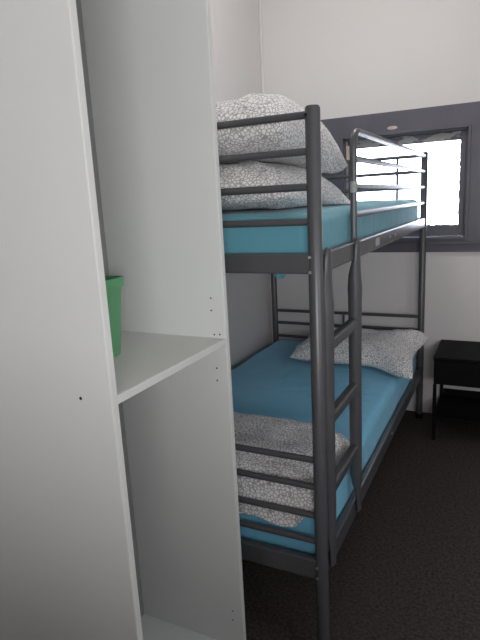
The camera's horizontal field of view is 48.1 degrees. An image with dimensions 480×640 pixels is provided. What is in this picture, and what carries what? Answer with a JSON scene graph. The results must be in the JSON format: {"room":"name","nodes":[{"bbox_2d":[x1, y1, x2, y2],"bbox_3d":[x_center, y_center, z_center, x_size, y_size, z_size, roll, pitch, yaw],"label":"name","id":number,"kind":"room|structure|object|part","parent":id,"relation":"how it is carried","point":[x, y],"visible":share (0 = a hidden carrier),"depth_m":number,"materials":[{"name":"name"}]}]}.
{"room":"dormitory","nodes":[
{"label":"dormitory","id":0,"kind":"room"},
{"bbox_2d":[210,0,271,369],"bbox_3d":[-0.967,-0.278,1.516,0.120,2.780,5.224,3,14,26],"label":"wall","id":1,"kind":"structure","parent":0,"point":[235,27],"depth_m":3.30,"materials":[{"name":"paint"}]},
{"bbox_2d":[242,410,479,639],"bbox_3d":[0.715,1.216,1.034,3.708,0.100,5.224,3,14,26],"label":"floor","id":2,"kind":"structure","parent":0,"point":[407,566],"depth_m":2.08,"materials":[{"name":"brown carpet"}]},
{"bbox_2d":[0,0,245,639],"bbox_3d":[-0.351,0.112,1.367,0.477,2.020,0.497,3,14,26],"label":"tall cabinet","id":3,"kind":"object","parent":2,"relation":"on","point":[119,505],"visible":0.93,"depth_m":1.31,"materials":[{"name":"white laminate"}]},
{"bbox_3d":[-0.457,0.163,1.159,0.476,2.020,0.018,3,14,26],"label":"panel","id":4,"kind":"part","parent":3,"relation":"part of","materials":[{"name":"white laminate"}]},
{"bbox_3d":[-0.480,0.104,1.430,0.005,1.982,0.460,3,14,26],"label":"panel","id":5,"kind":"part","parent":3,"relation":"part of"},
{"bbox_2d":[105,275,123,356],"bbox_3d":[-0.344,-0.005,1.326,0.115,0.195,0.118,3,14,26],"label":"plastic tub","id":6,"kind":"object","parent":3,"relation":"on","point":[114,283],"visible":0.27,"depth_m":1.31,"materials":[{"name":"green plastic"}]},
{"bbox_3d":[-0.247,0.061,1.576,0.476,2.020,0.018,3,14,26],"label":"panel","id":7,"kind":"part","parent":3,"relation":"part of","materials":[{"name":"white laminate"}]},
{"bbox_3d":[-0.310,0.099,1.343,0.375,0.018,0.460,3,14,26],"label":"shelf","id":8,"kind":"part","parent":3,"relation":"part of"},
{"bbox_2d":[217,104,427,639],"bbox_3d":[0.233,0.019,2.592,1.022,1.619,2.034,3,14,26],"label":"bunk bed","id":9,"kind":"object","parent":2,"relation":"on","point":[317,263],"visible":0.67,"depth_m":1.63,"materials":[{"name":"grey metal"}]},
{"bbox_3d":[-0.251,-0.539,1.558,0.944,0.020,0.019,3,14,26],"label":"rail","id":10,"kind":"part","parent":9,"relation":"part of","materials":[{"name":"grey metal"}]},
{"bbox_3d":[-0.246,-0.453,1.577,0.944,0.020,0.019,3,14,26],"label":"rail","id":11,"kind":"part","parent":9,"relation":"part of","materials":[{"name":"grey metal"}]},
{"bbox_3d":[-0.242,-0.367,1.596,0.944,0.020,0.019,3,14,26],"label":"rail","id":12,"kind":"part","parent":9,"relation":"part of","materials":[{"name":"grey metal"}]},
{"bbox_3d":[-0.237,-0.280,1.615,0.944,0.020,0.019,3,14,26],"label":"rail","id":13,"kind":"part","parent":9,"relation":"part of","materials":[{"name":"grey metal"}]},
{"bbox_3d":[-0.203,0.382,1.761,0.944,0.020,0.019,3,14,26],"label":"rail","id":14,"kind":"part","parent":9,"relation":"part of","materials":[{"name":"grey metal"}]},
{"bbox_3d":[0.232,-0.225,3.673,0.039,1.607,0.039,3,14,26],"label":"post","id":15,"kind":"part","parent":9,"relation":"part of","materials":[{"name":"grey metal"}]},
{"bbox_3d":[-0.198,0.465,1.779,0.944,0.020,0.019,3,14,26],"label":"rail","id":16,"kind":"part","parent":9,"relation":"part of","materials":[{"name":"grey metal"}]},
{"bbox_3d":[-0.194,0.556,1.799,0.944,0.020,0.019,3,14,26],"label":"rail","id":17,"kind":"part","parent":9,"relation":"part of","materials":[{"name":"grey metal"}]},
{"bbox_3d":[-0.189,0.639,1.817,0.944,0.020,0.019,3,14,26],"label":"rail","id":18,"kind":"part","parent":9,"relation":"part of","materials":[{"name":"grey metal"}]},
{"bbox_3d":[0.682,0.130,3.533,0.944,0.020,0.019,3,14,26],"label":"rail","id":19,"kind":"part","parent":9,"relation":"part of","materials":[{"name":"grey metal"}]},
{"bbox_3d":[0.221,0.249,1.514,0.039,1.607,0.039,3,14,26],"label":"post","id":20,"kind":"part","parent":9,"relation":"part of","materials":[{"name":"grey metal"}]},
{"bbox_2d":[222,199,417,277],"bbox_3d":[0.204,-0.428,2.499,0.926,0.208,1.934,3,14,26],"label":"mattress","id":21,"kind":"object","parent":9,"relation":"on","point":[335,218],"visible":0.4,"depth_m":1.58,"materials":[{"name":"blue fabric"}]},
{"bbox_2d":[219,160,349,210],"bbox_3d":[-0.075,-0.477,1.952,0.802,0.159,0.737,3,14,26],"label":"pillow","id":22,"kind":"object","parent":21,"relation":"on","point":[251,173],"visible":0.38,"depth_m":1.59,"materials":[{"name":"fabric"}]},
{"bbox_2d":[216,93,347,172],"bbox_3d":[-0.107,-0.613,1.881,0.800,0.233,0.677,3,14,26],"label":"pillow","id":23,"kind":"object","parent":22,"relation":"on","point":[288,134],"visible":0.31,"depth_m":1.53,"materials":[{"name":"fabric"}]},
{"bbox_2d":[231,340,415,555],"bbox_3d":[0.252,0.428,2.687,0.931,0.195,1.933,3,14,26],"label":"mattress","id":24,"kind":"object","parent":9,"relation":"on","point":[271,383],"visible":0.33,"depth_m":2.57,"materials":[{"name":"blue fabric"}]},
{"bbox_2d":[233,411,349,527],"bbox_3d":[-0.018,0.485,1.972,0.760,0.191,0.462,3,14,26],"label":"pillow","id":25,"kind":"object","parent":24,"relation":"on","point":[279,434],"visible":0.32,"depth_m":1.72,"materials":[{"name":"fabric"}]},
{"bbox_2d":[290,328,428,378],"bbox_3d":[0.677,0.154,3.085,0.700,0.161,0.590,3,14,26],"label":"pillow","id":26,"kind":"object","parent":24,"relation":"on","point":[392,352],"visible":0.62,"depth_m":2.93,"materials":[{"name":"fabric"}]},
{"bbox_3d":[0.253,0.275,1.555,0.048,0.967,0.046,3,14,26],"label":"ladder rail","id":27,"kind":"part","parent":9,"relation":"part of","materials":[{"name":"grey metal"}]},
{"bbox_3d":[0.677,0.039,3.513,0.944,0.020,0.019,3,14,26],"label":"rail","id":28,"kind":"part","parent":9,"relation":"part of","materials":[{"name":"grey metal"}]},
{"bbox_3d":[0.673,-0.044,3.495,0.944,0.020,0.019,3,14,26],"label":"rail","id":29,"kind":"part","parent":9,"relation":"part of","materials":[{"name":"grey metal"}]},
{"bbox_3d":[0.393,0.207,1.832,0.048,0.967,0.046,3,14,26],"label":"ladder rail","id":30,"kind":"part","parent":9,"relation":"part of","materials":[{"name":"grey metal"}]},
{"bbox_3d":[0.629,-0.879,3.312,0.944,0.020,0.019,3,14,26],"label":"rail","id":31,"kind":"part","parent":9,"relation":"part of","materials":[{"name":"grey metal"}]},
{"bbox_3d":[0.633,-0.793,3.331,0.944,0.020,0.019,3,14,26],"label":"rail","id":32,"kind":"part","parent":9,"relation":"part of","materials":[{"name":"grey metal"}]},
{"bbox_3d":[0.625,-0.965,3.293,0.944,0.020,0.019,3,14,26],"label":"rail","id":33,"kind":"part","parent":9,"relation":"part of","materials":[{"name":"grey metal"}]},
{"bbox_3d":[0.711,-0.596,2.416,0.022,0.371,1.595,3,14,26],"label":"guard rail","id":34,"kind":"part","parent":9,"relation":"part of","materials":[{"name":"grey metal"}]},
{"bbox_3d":[1.097,-0.177,3.248,0.039,1.607,0.039,3,14,26],"label":"post","id":35,"kind":"part","parent":9,"relation":"part of","materials":[{"name":"grey metal"}]},
{"bbox_2d":[431,340,479,439],"bbox_3d":[1.382,0.417,3.122,0.460,0.497,0.402,3,14,26],"label":"bedside table","id":36,"kind":"object","parent":2,"relation":"on","point":[456,363],"visible":1,"depth_m":3.05,"materials":[{"name":"black paint"}]},
{"bbox_3d":[1.107,0.526,3.072,0.018,0.335,0.018,3,14,26],"label":"leg","id":37,"kind":"part","parent":36,"relation":"part of","materials":[{"name":"black paint"}]},
{"bbox_3d":[1.273,0.445,3.401,0.018,0.335,0.018,3,14,26],"label":"leg","id":38,"kind":"part","parent":36,"relation":"part of","materials":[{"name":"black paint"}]},
{"bbox_3d":[1.289,0.302,2.920,0.448,0.137,0.014,3,14,26],"label":"drawer","id":39,"kind":"part","parent":36,"relation":"part of","materials":[{"name":"black paint"}]},
{"bbox_2d":[435,395,479,424],"bbox_3d":[1.388,0.530,3.148,0.452,0.015,0.392,3,14,26],"label":"shelf","id":40,"kind":"object","parent":36,"relation":"attached to","point":[452,408],"depth_m":3.17,"materials":[{"name":"black paint"}]},
{"bbox_3d":[1.470,0.462,3.305,0.416,0.043,0.012,3,14,26],"label":"shelf rail","id":41,"kind":"part","parent":36,"relation":"part of","materials":[{"name":"black paint"}]},
{"bbox_2d":[261,0,479,412],"bbox_3d":[1.765,-0.736,2.951,3.468,2.780,0.120,3,14,26],"label":"wall","id":42,"kind":"structure","parent":0,"point":[346,58],"depth_m":3.27,"materials":[{"name":"paint"}]},
{"bbox_2d":[259,0,272,343],"bbox_3d":[0.187,-0.807,3.654,0.014,2.780,0.014,3,14,26],"label":"trim","id":43,"kind":"structure","parent":42,"relation":"attached to","point":[260,15],"depth_m":3.47,"materials":[{"name":"paint"}]},
{"bbox_2d":[320,101,479,251],"bbox_3d":[0.999,-0.835,3.286,1.035,0.828,0.168,3,14,26],"label":"window","id":44,"kind":"structure","parent":42,"relation":"in","point":[437,123],"depth_m":3.16,"materials":[{"name":"grey paint"}]},
{"bbox_3d":[1.006,-0.814,3.303,0.698,0.595,0.038,3,14,26],"label":"sash","id":45,"kind":"part","parent":44,"relation":"part of","materials":[{"name":"grey paint"}]},
{"bbox_3d":[1.002,-1.081,3.239,0.620,0.048,0.039,3,14,26],"label":"flaking sash rail","id":46,"kind":"part","parent":44,"relation":"part of","materials":[{"name":"paint"}]}
]}

